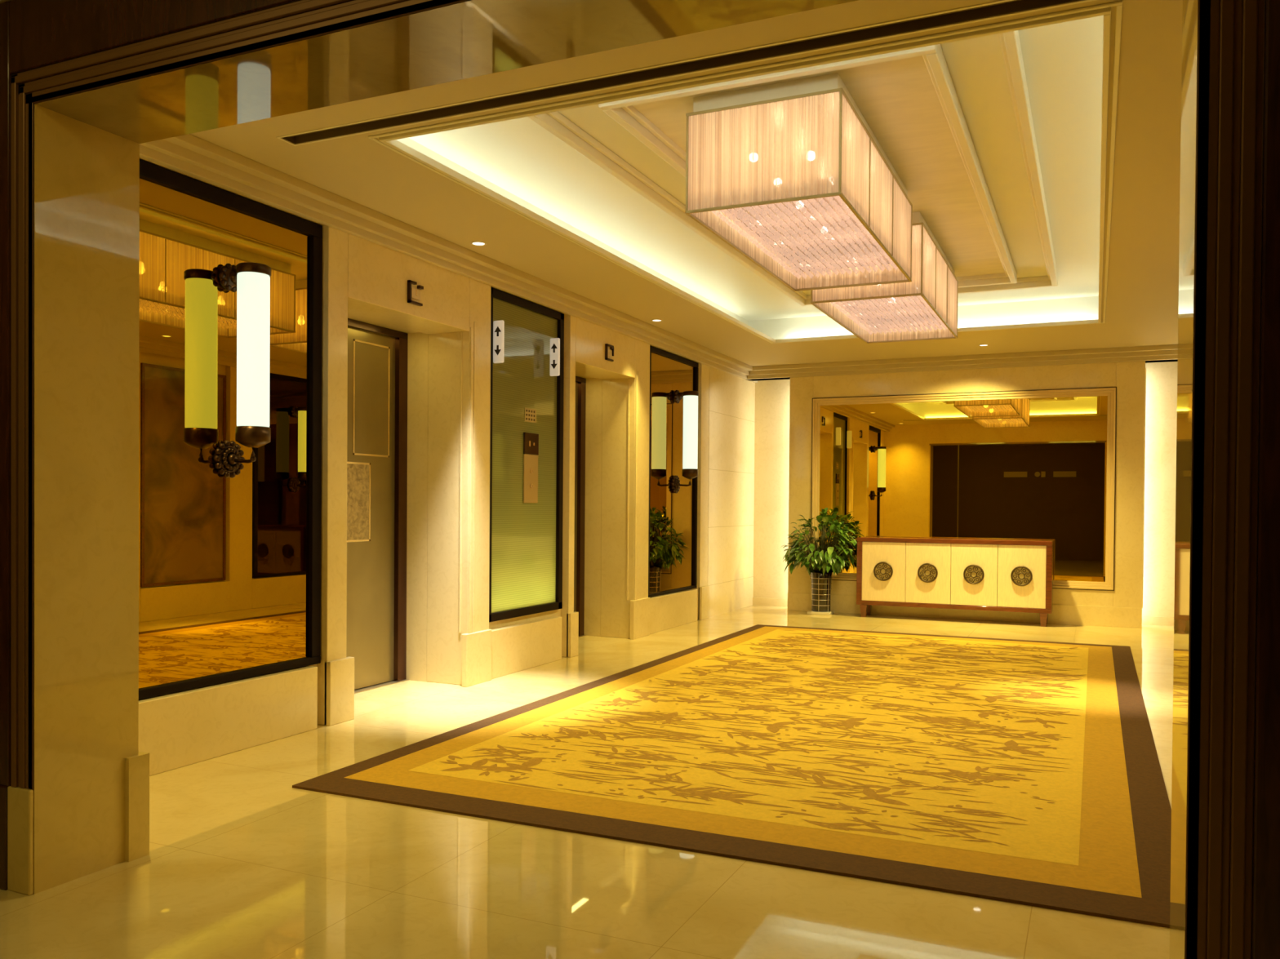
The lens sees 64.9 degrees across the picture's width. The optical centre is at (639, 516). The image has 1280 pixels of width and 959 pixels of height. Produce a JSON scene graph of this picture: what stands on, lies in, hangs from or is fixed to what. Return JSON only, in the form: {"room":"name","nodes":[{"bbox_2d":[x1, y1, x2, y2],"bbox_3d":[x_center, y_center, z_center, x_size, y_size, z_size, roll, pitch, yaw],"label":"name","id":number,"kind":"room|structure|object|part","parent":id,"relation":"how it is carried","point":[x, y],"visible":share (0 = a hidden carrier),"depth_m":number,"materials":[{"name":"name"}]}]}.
{"room":"hotel lobby","nodes":[
{"label":"hotel lobby","id":0,"kind":"room"},
{"bbox_2d":[0,0,10,3],"bbox_3d":[-0.513,-1.693,2.457,8.200,0.280,0.080,1,1,24],"label":"wall","id":1,"kind":"structure","parent":0,"point":[1,1],"depth_m":3.07,"materials":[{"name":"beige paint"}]},
{"bbox_2d":[139,156,755,725],"bbox_3d":[-0.675,-0.300,7.978,0.330,2.800,9.216,1,1,24],"label":"wall","id":2,"kind":"structure","parent":0,"point":[362,277],"depth_m":6.72,"materials":[{"name":"beige stone"}]},
{"bbox_2d":[138,159,322,699],"bbox_3d":[-1.976,-0.377,4.823,0.035,2.340,1.245,1,1,24],"label":"wall mirror","id":3,"kind":"object","parent":2,"relation":"attached to","point":[229,568],"visible":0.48,"depth_m":4.77,"materials":[{"name":"orange mirror"}]},
{"bbox_2d":[213,262,271,478],"bbox_3d":[-1.867,-0.694,4.769,0.246,1.021,0.182,1,1,24],"label":"wall sconce","id":4,"kind":"object","parent":3,"relation":"attached to","point":[251,282],"visible":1,"depth_m":4.69,"materials":[{"name":"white glass"}]},
{"bbox_3d":[-1.886,-0.293,4.781,0.152,0.081,0.028,1,1,24],"label":"arm","id":5,"kind":"part","parent":4,"relation":"part of","materials":[{"name":"brown metal"}]},
{"bbox_2d":[407,280,423,306],"bbox_3d":[-1.348,-1.339,6.038,0.021,0.132,0.132,1,1,24],"label":"sign","id":6,"kind":"object","parent":2,"relation":"attached to","point":[412,293],"visible":1,"depth_m":6.02,"materials":[{"name":"brown metal"}]},
{"bbox_3d":[-1.350,-1.336,6.044,0.012,0.058,0.082,1,1,24],"label":"plate","id":7,"kind":"part","parent":6,"relation":"part of","materials":[{"name":"gold metal"}]},
{"bbox_2d":[138,585,709,776],"bbox_3d":[-0.879,0.935,7.219,0.090,0.345,7.646,1,1,24],"label":"baseboard","id":8,"kind":"structure","parent":2,"relation":"attached to","point":[180,729],"depth_m":5.18,"materials":[{"name":"beige stone"}]},
{"bbox_2d":[488,287,564,622],"bbox_3d":[-0.847,-0.424,7.361,0.080,2.290,1.040,1,1,24],"label":"glass panel","id":9,"kind":"object","parent":2,"relation":"attached to","point":[526,572],"visible":0.73,"depth_m":7.34,"materials":[{"name":"green glass"}]},
{"bbox_2d":[493,320,504,363],"bbox_3d":[-0.966,-1.194,6.876,0.082,0.290,0.024,1,1,24],"label":"sign","id":10,"kind":"object","parent":9,"relation":"attached to","point":[498,326],"visible":1,"depth_m":6.86,"materials":[{"name":"white plastic"}]},
{"bbox_2d":[524,408,536,422],"bbox_3d":[-0.807,-0.744,7.406,0.003,0.100,0.160,1,1,24],"label":"plate","id":11,"kind":"object","parent":9,"relation":"attached to","point":[530,414],"visible":1,"depth_m":7.40,"materials":[{"name":"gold metal"}]},
{"bbox_2d":[523,431,538,502],"bbox_3d":[-0.803,-0.356,7.407,0.017,0.515,0.200,1,1,24],"label":"panel","id":12,"kind":"object","parent":9,"relation":"attached to","point":[531,441],"visible":1,"depth_m":7.39,"materials":[{"name":"gold metal"}]},
{"bbox_3d":[-0.806,-0.276,7.409,0.011,0.355,0.200,1,1,24],"label":"plate","id":13,"kind":"part","parent":12,"relation":"part of","materials":[{"name":"gold metal"}]},
{"bbox_2d":[549,337,559,376],"bbox_3d":[-0.643,-1.202,7.591,0.082,0.285,0.024,1,1,24],"label":"sign","id":14,"kind":"object","parent":9,"relation":"attached to","point":[554,365],"visible":1,"depth_m":7.58,"materials":[{"name":"white plastic"}]},
{"bbox_2d":[458,321,639,633],"bbox_3d":[-0.598,-0.268,7.821,0.082,2.052,2.686,1,1,24],"label":"trim","id":15,"kind":"structure","parent":2,"relation":"attached to","point":[473,375],"depth_m":6.63,"materials":[{"name":"beige stone"}]},
{"bbox_2d":[604,343,613,361],"bbox_3d":[-0.256,-1.375,8.451,0.021,0.132,0.132,1,1,24],"label":"sign","id":16,"kind":"object","parent":2,"relation":"attached to","point":[608,353],"visible":1,"depth_m":8.43,"materials":[{"name":"brown metal"}]},
{"bbox_3d":[-0.258,-1.372,8.457,0.012,0.058,0.082,1,1,24],"label":"plate","id":17,"kind":"part","parent":16,"relation":"part of","materials":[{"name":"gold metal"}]},
{"bbox_2d":[139,133,1177,382],"bbox_3d":[1.645,-1.605,6.917,4.742,0.130,9.216,1,1,24],"label":"trim","id":18,"kind":"structure","parent":2,"relation":"attached to","point":[188,154],"depth_m":6.67,"materials":[{"name":"beige paint"}]},
{"bbox_2d":[648,346,698,597],"bbox_3d":[0.324,-0.420,9.907,0.035,2.340,1.265,1,1,24],"label":"wall mirror","id":19,"kind":"object","parent":2,"relation":"attached to","point":[673,517],"visible":0.73,"depth_m":9.83,"materials":[{"name":"orange mirror"}]},
{"bbox_2d":[671,390,698,493],"bbox_3d":[0.454,-0.737,9.898,0.246,1.021,0.182,1,1,24],"label":"wall sconce","id":20,"kind":"object","parent":19,"relation":"attached to","point":[690,447],"visible":1,"depth_m":9.82,"materials":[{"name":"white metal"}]},
{"bbox_3d":[0.435,-0.336,9.910,0.152,0.081,0.028,1,1,24],"label":"arm","id":21,"kind":"part","parent":20,"relation":"part of","materials":[{"name":"brown metal"}]},
{"bbox_2d":[347,313,602,681],"bbox_3d":[-1.333,-0.299,7.472,0.451,2.800,4.380,1,1,24],"label":"door frame","id":22,"kind":"structure","parent":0,"point":[418,342],"depth_m":6.79,"materials":[{"name":"beige stone"}]},
{"bbox_2d":[346,318,408,693],"bbox_3d":[-1.845,-0.058,6.276,0.110,2.344,1.174,1,1,24],"label":"door","id":23,"kind":"structure","parent":22,"relation":"in","point":[377,421],"depth_m":6.57,"materials":[{"name":"brown metal"}]},
{"bbox_3d":[-1.798,-0.092,6.388,0.002,0.481,0.234,1,1,24],"label":"etched panel","id":24,"kind":"part","parent":23,"relation":"part of","materials":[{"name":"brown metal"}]},
{"bbox_3d":[-1.853,1.111,6.290,0.110,0.006,1.174,1,1,24],"label":"sill","id":25,"kind":"part","parent":23,"relation":"part of","materials":[{"name":"beige stone"}]},
{"bbox_2d":[573,376,586,637],"bbox_3d":[-0.762,-0.079,8.670,0.110,2.344,1.128,1,1,24],"label":"door","id":26,"kind":"structure","parent":22,"relation":"in","point":[580,383],"depth_m":9.10,"materials":[{"name":"brown metal"}]},
{"bbox_2d":[0,604,1173,958],"bbox_3d":[0.541,1.222,4.870,8.600,0.150,14.500,1,1,24],"label":"floor","id":27,"kind":"structure","parent":0,"point":[242,862],"depth_m":3.14,"materials":[{"name":"beige stone"}]},
{"bbox_2d":[292,624,1171,928],"bbox_3d":[1.382,1.128,6.446,3.347,0.013,6.396,1,1,24],"label":"carpet","id":28,"kind":"object","parent":27,"relation":"on","point":[1026,772],"visible":1,"depth_m":4.58,"materials":[{"name":"yellow carpet"}]},
{"bbox_2d":[780,507,857,615],"bbox_3d":[1.941,0.491,11.092,0.853,1.181,0.557,1,1,24],"label":"potted plant","id":29,"kind":"object","parent":27,"relation":"on","point":[822,560],"visible":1,"depth_m":11.08,"materials":[{"name":"green plant"}]},
{"bbox_2d":[856,537,1053,626],"bbox_3d":[3.298,0.668,10.622,1.960,0.862,0.317,1,1,24],"label":"sideboard","id":30,"kind":"object","parent":27,"relation":"on","point":[1011,575],"visible":1,"depth_m":10.47,"materials":[{"name":"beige wood"}]},
{"bbox_3d":[2.425,1.022,10.898,0.072,0.135,0.072,1,1,24],"label":"leg","id":31,"kind":"part","parent":30,"relation":"part of","materials":[{"name":"red wood"}]},
{"bbox_3d":[2.518,1.020,11.102,0.072,0.135,0.072,1,1,24],"label":"leg","id":32,"kind":"part","parent":30,"relation":"part of","materials":[{"name":"red wood"}]},
{"bbox_3d":[2.614,0.593,10.791,0.458,0.633,0.022,1,1,24],"label":"door","id":33,"kind":"part","parent":30,"relation":"part of","materials":[{"name":"beige wood"}]},
{"bbox_3d":[3.036,0.599,10.600,0.458,0.633,0.022,1,1,24],"label":"door","id":34,"kind":"part","parent":30,"relation":"part of","materials":[{"name":"beige wood"}]},
{"bbox_3d":[3.457,0.604,10.410,0.458,0.633,0.022,1,1,24],"label":"door","id":35,"kind":"part","parent":30,"relation":"part of","materials":[{"name":"beige wood"}]},
{"bbox_3d":[3.878,0.610,10.219,0.458,0.633,0.022,1,1,24],"label":"door","id":36,"kind":"part","parent":30,"relation":"part of","materials":[{"name":"beige wood"}]},
{"bbox_3d":[4.074,1.043,10.152,0.072,0.135,0.072,1,1,24],"label":"leg","id":37,"kind":"part","parent":30,"relation":"part of","materials":[{"name":"red wood"}]},
{"bbox_2d":[189,0,1182,366],"bbox_3d":[1.625,-1.844,6.867,5.422,0.350,9.720,1,1,24],"label":"ceiling","id":38,"kind":"structure","parent":0,"point":[1142,300],"depth_m":5.52,"materials":[{"name":"beige paint"}]},
{"bbox_2d":[470,240,486,245],"bbox_3d":[-0.993,-1.680,6.184,0.098,0.010,0.098,1,1,24],"label":"recessed light","id":39,"kind":"object","parent":38,"relation":"in","point":[476,242],"visible":1,"depth_m":6.18,"materials":[{"name":"white glass"}]},
{"bbox_2d":[651,319,662,321],"bbox_3d":[0.145,-1.701,8.719,0.098,0.010,0.098,1,1,24],"label":"recessed light","id":40,"kind":"object","parent":38,"relation":"in","point":[652,320],"visible":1,"depth_m":8.71,"materials":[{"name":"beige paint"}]},
{"bbox_2d":[275,0,1096,146],"bbox_3d":[0.215,-1.665,3.654,3.924,0.053,0.114,1,1,24],"label":"ceiling vent","id":41,"kind":"object","parent":38,"relation":"in","point":[1002,8],"visible":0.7,"depth_m":3.68,"materials":[{"name":"brown"}]},
{"bbox_2d":[368,0,1122,343],"bbox_3d":[1.408,-1.670,6.527,2.976,0.034,6.030,1,1,24],"label":"trim","id":42,"kind":"structure","parent":38,"relation":"attached to","point":[388,140],"depth_m":4.10,"materials":[{"name":"beige paint"}]},
{"bbox_2d":[527,30,1057,306],"bbox_3d":[1.422,-1.926,6.437,2.160,0.080,5.010,1,1,24],"label":"trim","id":43,"kind":"structure","parent":38,"relation":"attached to","point":[554,122],"depth_m":5.62,"materials":[{"name":"beige paint"}]},
{"bbox_2d":[598,44,1017,288],"bbox_3d":[1.435,-1.925,6.392,1.500,0.080,4.580,1,1,24],"label":"trim","id":44,"kind":"structure","parent":38,"relation":"attached to","point":[622,112],"depth_m":4.82,"materials":[{"name":"beige paint"}]},
{"bbox_2d":[631,55,1004,277],"bbox_3d":[1.435,-1.962,6.392,1.350,0.006,4.430,1,1,24],"label":"panel","id":45,"kind":"object","parent":38,"relation":"attached to","point":[898,100],"depth_m":5.21,"materials":[{"name":"gold paint"}]},
{"bbox_2d":[684,73,912,291],"bbox_3d":[0.926,-1.681,5.362,0.729,0.540,1.852,1,1,24],"label":"chandelier","id":46,"kind":"object","parent":45,"relation":"hanging from","point":[793,176],"visible":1,"depth_m":4.66,"materials":[{"name":"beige fabric"}]},
{"bbox_3d":[0.601,-1.646,5.510,0.004,0.450,1.832,1,1,24],"label":"shade panel","id":47,"kind":"part","parent":46,"relation":"part of","materials":[{"name":"beige fabric"}]},
{"bbox_3d":[0.547,-1.635,4.527,0.717,0.450,0.004,1,1,24],"label":"shade panel","id":48,"kind":"part","parent":46,"relation":"part of","materials":[{"name":"beige fabric"}]},
{"bbox_2d":[727,196,889,271],"bbox_3d":[0.924,-1.513,5.364,0.577,0.002,1.700,1,1,24],"label":"diffuser","id":49,"kind":"object","parent":46,"relation":"attached to","point":[806,209],"depth_m":5.39,"materials":[{"name":"beige fabric"}]},
{"bbox_3d":[1.304,-1.649,6.199,0.717,0.450,0.004,1,1,24],"label":"shade panel","id":50,"kind":"part","parent":46,"relation":"part of","materials":[{"name":"beige fabric"}]},
{"bbox_3d":[1.250,-1.638,5.216,0.004,0.450,1.832,1,1,24],"label":"shade panel","id":51,"kind":"part","parent":46,"relation":"part of","materials":[{"name":"beige fabric"}]},
{"bbox_2d":[810,211,958,343],"bbox_3d":[1.849,-1.698,7.403,0.729,0.540,1.812,1,1,24],"label":"chandelier","id":52,"kind":"object","parent":45,"relation":"hanging from","point":[925,308],"visible":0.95,"depth_m":7.22,"materials":[{"name":"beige fabric"}]},
{"bbox_3d":[1.524,-1.663,7.551,0.004,0.450,1.792,1,1,24],"label":"shade panel","id":53,"kind":"part","parent":52,"relation":"part of","materials":[{"name":"beige fabric"}]},
{"bbox_3d":[1.479,-1.652,6.586,0.717,0.450,0.004,1,1,24],"label":"shade panel","id":54,"kind":"part","parent":52,"relation":"part of","materials":[{"name":"beige fabric"}]},
{"bbox_2d":[843,295,941,328],"bbox_3d":[1.848,-1.530,7.405,0.577,0.002,1.660,1,1,24],"label":"diffuser","id":55,"kind":"object","parent":52,"relation":"attached to","point":[916,320],"depth_m":7.51,"materials":[{"name":"beige fabric"}]},
{"bbox_3d":[2.219,-1.666,8.222,0.717,0.450,0.004,1,1,24],"label":"shade panel","id":56,"kind":"part","parent":52,"relation":"part of","materials":[{"name":"beige fabric"}]},
{"bbox_3d":[2.174,-1.655,7.257,0.004,0.450,1.792,1,1,24],"label":"shade panel","id":57,"kind":"part","parent":52,"relation":"part of","materials":[{"name":"beige fabric"}]},
{"bbox_2d":[753,361,1177,617],"bbox_3d":[3.576,-0.306,11.222,5.402,2.800,0.200,1,1,24],"label":"wall","id":58,"kind":"structure","parent":0,"point":[771,430],"depth_m":10.38,"materials":[{"name":"beige stone"}]},
{"bbox_2d":[752,597,1173,626],"bbox_3d":[3.520,1.050,11.138,4.742,0.090,0.020,1,1,24],"label":"baseboard","id":59,"kind":"structure","parent":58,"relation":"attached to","point":[1148,620],"depth_m":10.37,"materials":[{"name":"beige stone"}]},
{"bbox_2d":[787,360,1145,608],"bbox_3d":[3.402,-0.263,10.868,3.646,2.720,0.160,1,1,24],"label":"wall panel","id":60,"kind":"object","parent":58,"relation":"attached to","point":[1128,377],"visible":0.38,"depth_m":10.42,"materials":[{"name":"stone"}]},
{"bbox_2d":[810,386,1116,591],"bbox_3d":[3.381,-0.296,10.808,3.127,2.058,0.057,1,1,24],"label":"mirror","id":61,"kind":"object","parent":60,"relation":"attached to","point":[1040,464],"visible":0.78,"depth_m":10.72,"materials":[{"name":"gold mirror"}]},
{"bbox_2d":[787,368,1146,628],"bbox_3d":[3.370,-0.203,10.789,3.654,2.600,0.012,1,1,24],"label":"wall","id":62,"kind":"structure","parent":60,"relation":"attached to","point":[1106,616],"depth_m":10.54,"materials":[{"name":"stone"}]},
{"bbox_3d":[-0.444,-0.335,2.648,8.200,3.000,0.304,1,1,24],"label":"wall","id":63,"kind":"structure","parent":0,"visible":0},
{"bbox_2d":[0,785,7,889],"bbox_3d":[-0.548,1.007,2.456,8.200,0.320,0.008,1,1,24],"label":"baseboard","id":64,"kind":"structure","parent":63,"relation":"attached to","point":[3,789],"depth_m":3.09,"materials":[{"name":"beige stone"}]},
{"bbox_2d":[7,786,33,895],"bbox_3d":[-0.442,1.008,2.417,3.290,0.320,0.016,1,1,24],"label":"trim","id":65,"kind":"structure","parent":63,"relation":"attached to","point":[20,800],"depth_m":3.06,"materials":[{"name":"stone"}]},
{"bbox_2d":[34,0,858,143],"bbox_3d":[-0.346,-1.242,2.564,3.122,0.030,0.365,1,1,24],"label":"ceiling","id":66,"kind":"structure","parent":63,"relation":"attached to","point":[470,38],"depth_m":2.69,"materials":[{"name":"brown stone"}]},
{"bbox_2d":[32,0,1198,958],"bbox_3d":[-0.386,-0.031,2.608,3.202,2.394,0.394,1,1,24],"label":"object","id":67,"kind":"structure","parent":63,"relation":"attached to","point":[91,789],"depth_m":3.17,"materials":[{"name":"stone"}]},
{"bbox_2d":[10,0,1266,958],"bbox_3d":[-0.432,-0.240,2.403,3.286,2.176,0.014,1,1,24],"label":"trim","id":68,"kind":"structure","parent":63,"relation":"attached to","point":[1231,33],"depth_m":1.76,"materials":[{"name":"black wood"}]},
{"bbox_2d":[0,0,1279,958],"bbox_3d":[-0.523,-0.193,2.478,8.200,2.720,0.072,1,1,24],"label":"door frame","id":69,"kind":"structure","parent":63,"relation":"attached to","point":[34,34],"depth_m":2.71,"materials":[{"name":"black wood"}]}
]}

